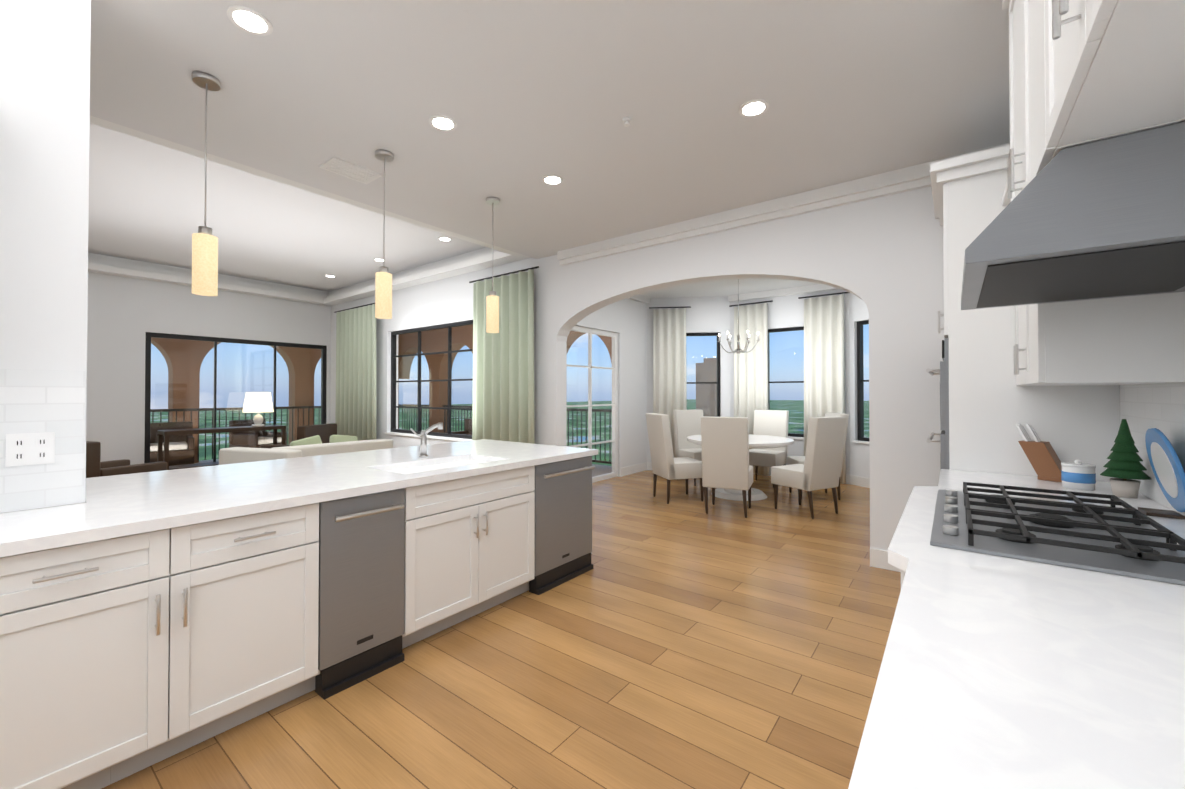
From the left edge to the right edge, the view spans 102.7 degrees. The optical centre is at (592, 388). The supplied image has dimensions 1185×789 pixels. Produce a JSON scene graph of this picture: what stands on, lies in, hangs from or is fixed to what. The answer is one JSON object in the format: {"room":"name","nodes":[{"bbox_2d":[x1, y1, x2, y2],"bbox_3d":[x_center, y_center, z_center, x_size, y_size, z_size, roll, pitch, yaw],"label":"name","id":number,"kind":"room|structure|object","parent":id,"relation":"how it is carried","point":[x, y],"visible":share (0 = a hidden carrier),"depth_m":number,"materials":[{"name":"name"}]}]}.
{"room":"kitchen","nodes":[
{"label":"kitchen","id":0,"kind":"room"},
{"bbox_2d":[0,0,90,504],"bbox_3d":[-2.742,-0.303,1.131,0.150,3.350,2.100,0,-1,37],"label":"wall","id":1,"kind":"structure","parent":0,"point":[44,119],"depth_m":1.83,"materials":[{"name":"white paint"}]},
{"bbox_2d":[0,369,84,512],"bbox_3d":[-2.681,0.185,1.076,0.008,0.529,2.095,0,-1,37],"label":"tile backsplash","id":2,"kind":"structure","parent":1,"relation":"attached to","point":[36,401],"depth_m":1.82,"materials":[{"name":"white tile"}]},
{"bbox_2d":[5,432,54,466],"bbox_3d":[-2.124,0.228,1.792,0.008,0.120,0.120,0,-1,37],"label":"electrical outlet plate","id":3,"kind":"object","parent":2,"relation":"attached to","point":[22,449],"visible":1,"depth_m":1.79,"materials":[{"name":"white plastic"}]},
{"bbox_2d":[86,272,330,465],"bbox_3d":[-7.092,-0.244,6.973,0.150,3.350,6.130,0,-1,37],"label":"wall","id":4,"kind":"structure","parent":0,"point":[128,318],"depth_m":7.30,"materials":[{"name":"white paint"}]},
{"bbox_2d":[88,253,331,305],"bbox_3d":[-6.945,-1.790,6.877,0.220,0.260,6.130,0,-1,37],"label":"crown molding","id":5,"kind":"structure","parent":4,"relation":"attached to","point":[97,263],"depth_m":7.48,"materials":[{"name":"white"}]},
{"bbox_2d":[151,335,398,462],"bbox_3d":[-7.970,-0.146,9.286,0.350,3.200,8.750,0,-1,37],"label":"wall","id":6,"kind":"structure","parent":0,"point":[174,365],"depth_m":9.29,"materials":[{"name":"brown paint"}]},
{"bbox_2d":[102,459,900,788],"bbox_3d":[-2.610,1.450,5.869,13.000,0.060,10.230,0,-1,37],"label":"floor","id":7,"kind":"structure","parent":0,"point":[680,640],"depth_m":2.25,"materials":[{"name":"brown wood"}]},
{"bbox_2d":[0,542,103,788],"bbox_3d":[-1.957,0.936,1.577,0.537,0.880,0.425,0,-1,37],"label":"base cabinet","id":8,"kind":"object","parent":7,"relation":"on","point":[52,601],"depth_m":1.49,"materials":[{"name":"white wood"}]},
{"bbox_2d":[86,441,166,477],"bbox_3d":[-5.184,0.971,5.050,0.720,0.880,0.720,0,-1,17],"label":"lounge chair","id":9,"kind":"object","parent":7,"relation":"on","point":[95,467],"visible":0.1,"depth_m":4.85,"materials":[{"name":"brown wood"}]},
{"bbox_2d":[150,421,194,465],"bbox_3d":[-7.323,1.018,8.185,0.660,0.850,0.660,1,-1,-43],"label":"chair","id":10,"kind":"object","parent":7,"relation":"on","point":[156,426],"depth_m":8.14,"materials":[{"name":"brown wicker"}]},
{"bbox_2d":[104,502,323,786],"bbox_3d":[-1.810,0.941,2.145,0.990,0.880,0.657,0,-1,37],"label":"base cabinet","id":11,"kind":"object","parent":7,"relation":"on","point":[147,619],"depth_m":1.80,"materials":[{"name":"white wood"}]},
{"bbox_2d":[0,446,597,557],"bbox_3d":[-1.523,0.479,1.910,0.856,0.040,4.790,0,-1,37],"label":"countertop","id":12,"kind":"structure","parent":11,"relation":"on","point":[48,528],"depth_m":1.95,"materials":[{"name":"white stone"}]},
{"bbox_2d":[384,458,491,473],"bbox_3d":[-0.953,0.611,3.009,0.454,0.225,0.794,0,-1,37],"label":"sink","id":13,"kind":"object","parent":12,"relation":"in","point":[451,461],"depth_m":3.15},
{"bbox_2d":[86,439,543,501],"bbox_3d":[-1.547,0.492,3.237,0.790,0.040,2.707,0,-1,37],"label":"countertop","id":14,"kind":"structure","parent":11,"relation":"on","point":[114,486],"depth_m":2.78,"materials":[{"name":"white stone"}]},
{"bbox_2d":[410,428,431,457],"bbox_3d":[-1.186,0.371,3.258,0.060,0.204,0.119,0,-1,37],"label":"faucet","id":15,"kind":"object","parent":14,"relation":"on","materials":[{"name":"silver metal"}]},
{"bbox_2d":[157,425,285,469],"bbox_3d":[-5.976,1.039,7.725,0.440,0.800,1.600,0,-1,37],"label":"console table","id":16,"kind":"object","parent":7,"relation":"on","point":[167,433],"visible":0.56,"depth_m":7.36,"materials":[{"name":"brown wood"}]},
{"bbox_2d":[242,392,273,426],"bbox_3d":[-5.703,0.352,8.090,0.440,0.579,0.440,0,-1,37],"label":"table lamp","id":17,"kind":"object","parent":16,"relation":"on","point":[258,402],"visible":1,"depth_m":7.96,"materials":[{"name":"white fabric"}]},
{"bbox_2d":[229,419,286,447],"bbox_3d":[-6.456,1.028,9.159,0.660,0.850,0.660,0,-1,17],"label":"chair","id":18,"kind":"object","parent":7,"relation":"on","point":[251,440],"depth_m":8.94,"materials":[{"name":"brown wicker"}]},
{"bbox_2d":[219,447,301,464],"bbox_3d":[-3.201,0.982,4.106,0.840,0.840,0.840,0,-1,17],"label":"armchair","id":19,"kind":"object","parent":7,"relation":"on","point":[232,455],"visible":0.1,"depth_m":4.36,"materials":[{"name":"fabric"}]},
{"bbox_2d":[261,423,336,447],"bbox_3d":[-4.489,0.994,7.285,0.720,0.880,0.720,0,-1,7],"label":"lounge chair","id":20,"kind":"object","parent":7,"relation":"on","point":[324,432],"visible":0.17,"depth_m":7.12,"materials":[{"name":"brown wood"}]},
{"bbox_2d":[271,435,392,456],"bbox_3d":[-3.169,0.974,5.552,0.950,0.886,1.250,0,-1,37],"label":"sofa","id":21,"kind":"object","parent":7,"relation":"on","point":[315,446],"visible":0.08,"depth_m":5.32,"materials":[{"name":"fabric"}]},
{"bbox_2d":[324,486,419,699],"bbox_3d":[-1.483,0.946,2.574,0.990,0.880,0.532,0,-1,37],"label":"dishwasher","id":22,"kind":"object","parent":7,"relation":"on","point":[372,541],"depth_m":2.29,"materials":[{"name":"silver metal"}]},
{"bbox_2d":[444,418,471,434],"bbox_3d":[-2.475,1.029,9.271,0.660,0.850,0.660,0,-1,37],"label":"chair","id":23,"kind":"object","parent":7,"relation":"on","point":[468,431],"depth_m":9.55,"materials":[{"name":"brown wicker"}]},
{"bbox_2d":[420,466,535,640],"bbox_3d":[-1.069,0.951,3.117,0.990,0.880,0.944,0,-1,37],"label":"base cabinet","id":24,"kind":"object","parent":7,"relation":"on","point":[478,534],"depth_m":2.80,"materials":[{"name":"white wood"}]},
{"bbox_2d":[536,454,595,594],"bbox_3d":[-0.599,0.958,3.735,0.990,0.880,0.719,0,-1,37],"label":"base cabinet","id":25,"kind":"object","parent":7,"relation":"on","point":[563,489],"depth_m":3.42,"materials":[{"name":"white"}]},
{"bbox_2d":[529,456,594,594],"bbox_3d":[-0.197,0.959,3.454,0.131,0.872,0.630,0,-1,37],"label":"dishwasher","id":26,"kind":"object","parent":25,"relation":"in","point":[562,488],"depth_m":3.41,"materials":[{"name":"silver metal"}]},
{"bbox_2d":[646,413,703,503],"bbox_3d":[1.065,0.872,6.097,0.622,1.100,0.500,0,-1,-16],"label":"dining chair","id":27,"kind":"object","parent":7,"relation":"on","point":[667,465],"visible":0.88,"depth_m":5.89,"materials":[{"name":"beige fabric"}]},
{"bbox_2d":[673,410,702,485],"bbox_3d":[1.607,0.884,7.285,0.500,1.100,0.622,0,-1,-21],"label":"dining chair","id":28,"kind":"object","parent":7,"relation":"on","point":[687,423],"visible":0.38,"depth_m":7.40,"materials":[{"name":"beige fabric"}]},
{"bbox_2d":[701,416,752,517],"bbox_3d":[1.558,0.866,5.455,0.500,1.100,0.622,0,-1,24],"label":"dining chair","id":29,"kind":"object","parent":7,"relation":"on","point":[725,450],"visible":1,"depth_m":5.22,"materials":[{"name":"beige fabric"}]},
{"bbox_2d":[687,434,793,500],"bbox_3d":[1.961,1.045,6.348,1.360,0.760,1.360,0,-1,37],"label":"round dining table","id":30,"kind":"object","parent":7,"relation":"on","point":[760,441],"visible":0.56,"depth_m":6.11,"materials":[{"name":"white"}]},
{"bbox_2d":[749,410,788,487],"bbox_3d":[2.607,0.883,7.140,0.500,1.100,0.622,0,-1,39],"label":"dining chair","id":31,"kind":"object","parent":7,"relation":"on","point":[771,422],"visible":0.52,"depth_m":7.17,"materials":[{"name":"beige fabric"}]},
{"bbox_2d":[771,416,845,518],"bbox_3d":[2.466,0.865,5.428,0.500,1.100,0.622,0,-1,-29],"label":"dining chair","id":32,"kind":"object","parent":7,"relation":"on","point":[819,468],"visible":1,"depth_m":5.20,"materials":[{"name":"beige fabric"}]},
{"bbox_2d":[787,412,848,499],"bbox_3d":[2.958,0.874,6.257,0.622,1.100,0.500,0,-1,5],"label":"dining chair","id":33,"kind":"object","parent":7,"relation":"on","point":[791,460],"visible":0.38,"depth_m":6.05,"materials":[{"name":"beige fabric"}]},
{"bbox_2d":[848,0,1184,788],"bbox_3d":[0.960,-0.146,0.851,0.815,3.030,6.102,0,-1,37],"label":"tall cabinet","id":34,"kind":"object","parent":7,"relation":"on","point":[1036,638],"visible":1,"depth_m":1.15,"materials":[{"name":"white wood"}]},
{"bbox_2d":[848,469,1184,788],"bbox_3d":[0.699,0.465,0.494,0.807,0.040,5.227,0,-1,37],"label":"countertop","id":35,"kind":"structure","parent":34,"relation":"on","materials":[{"name":"white stone"}]},
{"bbox_2d":[1016,423,1061,481],"bbox_3d":[2.310,0.324,2.426,0.090,0.280,0.211,0,-1,-33],"label":"knife block","id":36,"kind":"object","parent":35,"relation":"on","point":[1044,459],"visible":0.96,"depth_m":2.41,"materials":[{"name":"brown wood"}]},
{"bbox_2d":[1061,460,1095,489],"bbox_3d":[2.260,0.396,2.206,0.114,0.131,0.114,0,-1,37],"label":"ceramic canister","id":37,"kind":"object","parent":35,"relation":"on","point":[1078,474],"visible":1,"depth_m":2.17,"materials":[{"name":"white ceramic"}]},
{"bbox_2d":[1100,419,1150,497],"bbox_3d":[2.271,0.295,2.023,0.150,0.329,0.150,0,-1,37],"label":"topiary plant","id":38,"kind":"object","parent":35,"relation":"on","point":[1124,466],"visible":0.98,"depth_m":2.00,"materials":[{"name":"green plant"}]},
{"bbox_2d":[1138,428,1184,518],"bbox_3d":[2.062,0.300,1.717,0.098,0.313,0.300,0,-1,37],"label":"decorative plate","id":39,"kind":"object","parent":35,"relation":"on","point":[1167,467],"visible":0.98,"depth_m":1.69,"materials":[{"name":"blue ceramic"}]},
{"bbox_2d":[961,122,1184,309],"bbox_3d":[1.548,-0.467,1.474,0.629,0.261,0.914,0,-1,37],"label":"range hood","id":40,"kind":"object","parent":34,"relation":"attached to","point":[1099,220],"depth_m":1.20,"materials":[{"name":"silver metal"}]},
{"bbox_2d":[993,0,1184,201],"bbox_3d":[1.593,-1.128,1.447,0.517,1.055,0.920,0,-1,37],"label":"upper cabinet","id":41,"kind":"object","parent":34,"relation":"attached to","point":[1029,153],"depth_m":1.49,"materials":[{"name":"white wood"}]},
{"bbox_2d":[399,324,611,432],"bbox_3d":[-2.191,-0.132,10.606,7.350,3.200,0.350,0,-1,37],"label":"wall","id":42,"kind":"structure","parent":0,"point":[438,393],"depth_m":11.67,"materials":[{"name":"brown paint"}]},
{"bbox_2d":[150,404,400,459],"bbox_3d":[-7.738,0.888,9.094,0.040,1.010,8.758,0,-1,37],"label":"railing","id":43,"kind":"object","parent":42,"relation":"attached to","point":[319,407],"depth_m":9.55,"materials":[{"name":"brown metal"}]},
{"bbox_2d":[402,404,611,463],"bbox_3d":[-2.207,0.892,10.539,7.308,0.990,0.040,0,-1,37],"label":"railing","id":44,"kind":"object","parent":42,"relation":"attached to","point":[452,406],"depth_m":9.21,"materials":[{"name":"brown metal"}]},
{"bbox_2d":[88,0,1009,297],"bbox_3d":[-1.709,-1.836,5.311,10.750,0.400,9.980,0,-1,37],"label":"ceiling","id":45,"kind":"structure","parent":0,"point":[526,94],"depth_m":2.88,"materials":[{"name":"white paint"}]},
{"bbox_2d":[192,71,220,295],"bbox_3d":[-2.072,-1.084,2.539,0.120,1.160,0.120,0,-1,37],"label":"pendant light","id":46,"kind":"object","parent":45,"relation":"hanging from","point":[204,261],"visible":1,"depth_m":2.51,"materials":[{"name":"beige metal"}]},
{"bbox_2d":[227,5,272,35],"bbox_3d":[-1.551,-1.664,2.148,0.170,0.008,0.170,0,-1,37],"label":"recessed light","id":47,"kind":"object","parent":45,"relation":"in","point":[249,20],"visible":1,"depth_m":2.14,"materials":[{"name":"white"}]},
{"bbox_2d":[319,156,381,183],"bbox_3d":[-1.829,-1.645,3.591,0.240,0.016,0.360,0,-1,37],"label":"ceiling vent","id":48,"kind":"object","parent":45,"relation":"in","point":[341,167],"visible":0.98,"depth_m":3.57,"materials":[{"name":"white metal"}]},
{"bbox_2d":[375,149,393,318],"bbox_3d":[-1.466,-1.076,3.335,0.120,1.160,0.120,0,-1,37],"label":"pendant light","id":49,"kind":"object","parent":45,"relation":"hanging from","point":[383,292],"visible":1,"depth_m":3.30,"materials":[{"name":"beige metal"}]},
{"bbox_2d":[429,115,456,130],"bbox_3d":[-0.933,-1.656,2.960,0.170,0.008,0.170,0,-1,37],"label":"recessed light","id":50,"kind":"object","parent":45,"relation":"in","point":[442,122],"visible":1,"depth_m":2.95,"materials":[{"name":"white"}]},
{"bbox_2d":[438,237,451,240],"bbox_3d":[-1.897,-1.924,6.097,0.170,0.008,0.170,0,-1,37],"label":"recessed light","id":51,"kind":"object","parent":45,"relation":"in","point":[444,238],"visible":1,"depth_m":6.07,"materials":[{"name":"white"}]},
{"bbox_2d":[486,197,499,332],"bbox_3d":[-0.867,-1.068,4.123,0.120,1.160,0.120,0,-1,37],"label":"pendant light","id":52,"kind":"object","parent":45,"relation":"hanging from","point":[492,312],"visible":1,"depth_m":4.08,"materials":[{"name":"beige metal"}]},
{"bbox_2d":[542,175,562,184],"bbox_3d":[-0.316,-1.648,3.747,0.170,0.008,0.170,0,-1,37],"label":"recessed light","id":53,"kind":"object","parent":45,"relation":"in","point":[552,179],"visible":1,"depth_m":3.73,"materials":[{"name":"white"}]},
{"bbox_2d":[623,117,630,126],"bbox_3d":[0.210,-1.641,2.919,0.050,0.039,0.050,0,-1,37],"label":"sprinkler","id":54,"kind":"object","parent":45,"relation":"attached to","point":[626,121],"visible":1,"depth_m":2.91,"materials":[{"name":"white"}]},
{"bbox_2d":[718,279,759,353],"bbox_3d":[1.961,-1.045,6.369,0.520,1.160,0.532,0,-1,37],"label":"chandelier","id":55,"kind":"object","parent":45,"relation":"hanging from","point":[738,351],"visible":0.98,"depth_m":6.36,"materials":[{"name":"silver metal"}]},
{"bbox_2d":[739,99,768,116],"bbox_3d":[0.954,-1.657,2.806,0.170,0.008,0.170,0,-1,37],"label":"recessed light","id":56,"kind":"object","parent":45,"relation":"in","point":[754,107],"visible":1,"depth_m":2.80,"materials":[{"name":"white"}]},
{"bbox_2d":[567,298,646,482],"bbox_3d":[0.067,-0.090,7.367,0.165,3.050,2.770,0,-1,37],"label":"wall","id":57,"kind":"structure","parent":0,"point":[621,324],"depth_m":7.83,"materials":[{"name":"white paint"}]},
{"bbox_2d":[627,294,649,303],"bbox_3d":[0.152,-1.566,7.317,0.080,0.100,2.770,0,-1,37],"label":"crown molding","id":58,"kind":"structure","parent":57,"relation":"attached to","point":[639,298],"depth_m":8.16,"materials":[{"name":"white"}]},
{"bbox_2d":[330,186,944,571],"bbox_3d":[-0.967,-0.251,6.270,10.450,3.350,0.230,0,-1,37],"label":"wall","id":59,"kind":"structure","parent":0,"point":[882,258],"depth_m":4.07,"materials":[{"name":"white paint"}]},
{"bbox_2d":[90,115,530,258],"bbox_3d":[-2.643,-1.823,3.603,0.220,0.260,6.130,0,-1,37],"label":"crown molding","id":60,"kind":"structure","parent":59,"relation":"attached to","point":[94,120],"depth_m":3.83,"materials":[{"name":"white"}]},
{"bbox_2d":[334,303,375,440],"bbox_3d":[-4.262,-0.019,8.502,1.610,2.891,0.112,0,-1,37],"label":"curtain","id":61,"kind":"object","parent":59,"relation":"attached to","point":[355,413],"visible":0.69,"depth_m":8.44,"materials":[{"name":"green fabric"}]},
{"bbox_2d":[324,248,522,305],"bbox_3d":[-2.998,-1.783,7.587,5.160,0.260,0.220,0,-1,37],"label":"crown molding","id":62,"kind":"structure","parent":59,"relation":"attached to","point":[475,260],"depth_m":7.13,"materials":[{"name":"white"}]},
{"bbox_2d":[469,266,538,443],"bbox_3d":[-1.182,-0.043,6.159,1.310,2.891,0.112,0,-1,37],"label":"curtain","id":63,"kind":"object","parent":59,"relation":"attached to","point":[503,386],"visible":0.67,"depth_m":6.10,"materials":[{"name":"green fabric"}]},
{"bbox_2d":[557,142,1009,265],"bbox_3d":[1.314,-1.570,4.384,4.290,0.150,0.090,0,-1,37],"label":"crown molding","id":64,"kind":"structure","parent":59,"relation":"attached to","point":[906,179],"depth_m":4.12,"materials":[{"name":"white wood"}]},
{"bbox_2d":[646,297,729,469],"bbox_3d":[1.687,-0.079,8.415,1.448,3.050,0.210,0,-1,7],"label":"wall","id":65,"kind":"structure","parent":0,"point":[707,316],"depth_m":8.33,"materials":[{"name":"white paint"}]},
{"bbox_2d":[649,306,690,457],"bbox_3d":[1.349,-0.002,8.260,0.720,2.851,0.088,0,-1,7],"label":"curtain","id":66,"kind":"object","parent":65,"relation":"attached to","point":[669,367],"visible":0.69,"depth_m":8.26,"materials":[{"name":"white fabric"}]},
{"bbox_2d":[730,289,849,483],"bbox_3d":[3.178,-0.086,7.752,1.850,3.050,0.210,0,-1,37],"label":"wall","id":67,"kind":"structure","parent":0,"point":[785,313],"depth_m":7.66,"materials":[{"name":"white paint"}]},
{"bbox_2d":[729,300,772,475],"bbox_3d":[2.643,-0.005,7.915,0.720,2.851,0.088,0,-1,37],"label":"curtain","id":68,"kind":"object","parent":67,"relation":"attached to","point":[750,382],"visible":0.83,"depth_m":7.91,"materials":[{"name":"white fabric"}]},
{"bbox_2d":[728,284,838,301],"bbox_3d":[3.108,-1.562,7.675,1.850,0.100,0.080,0,-1,37],"label":"crown molding","id":69,"kind":"structure","parent":67,"relation":"attached to","point":[766,294],"depth_m":7.67,"materials":[{"name":"white"}]},
{"bbox_2d":[798,292,848,483],"bbox_3d":[3.534,-0.012,7.237,0.720,2.851,0.088,0,-1,37],"label":"curtain","id":70,"kind":"object","parent":67,"relation":"attached to","point":[824,371],"visible":0.65,"depth_m":7.24,"materials":[{"name":"white fabric"}]},
{"bbox_2d":[849,293,869,487],"bbox_3d":[4.214,-0.099,6.492,0.210,3.050,1.448,0,-1,-22],"label":"wall","id":71,"kind":"structure","parent":0,"point":[859,441],"depth_m":7.05,"materials":[{"name":"white paint"}]},
{"bbox_3d":[1.404,-0.159,0.632,0.150,3.050,6.330,0,-1,37],"label":"wall","id":72,"kind":"structure","parent":0,"visible":0},
{"bbox_2d":[1119,382,1184,515],"bbox_3d":[1.019,-0.088,0.257,0.008,1.059,5.227,0,-1,37],"label":"tile backsplash","id":73,"kind":"structure","parent":72,"relation":"attached to","point":[1144,408],"depth_m":1.94,"materials":[{"name":"white tile"}]},
{"label":"outside","id":74,"kind":"structure","parent":0,"visible":0},
{"bbox_2d":[150,399,868,465],"bbox_3d":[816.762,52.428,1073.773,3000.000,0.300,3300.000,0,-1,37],"label":"ground","id":75,"kind":"structure","parent":74,"point":[793,407],"depth_m":723.29,"materials":[{"name":"green plant"}]},
{"bbox_2d":[696,358,716,416],"bbox_3d":[154.455,4.504,604.361,34.997,86.001,29.999,0,-1,37],"label":"tower building","id":76,"kind":"structure","parent":75,"relation":"on","point":[707,370],"depth_m":593.71,"materials":[{"name":"grey concrete"}]}
]}

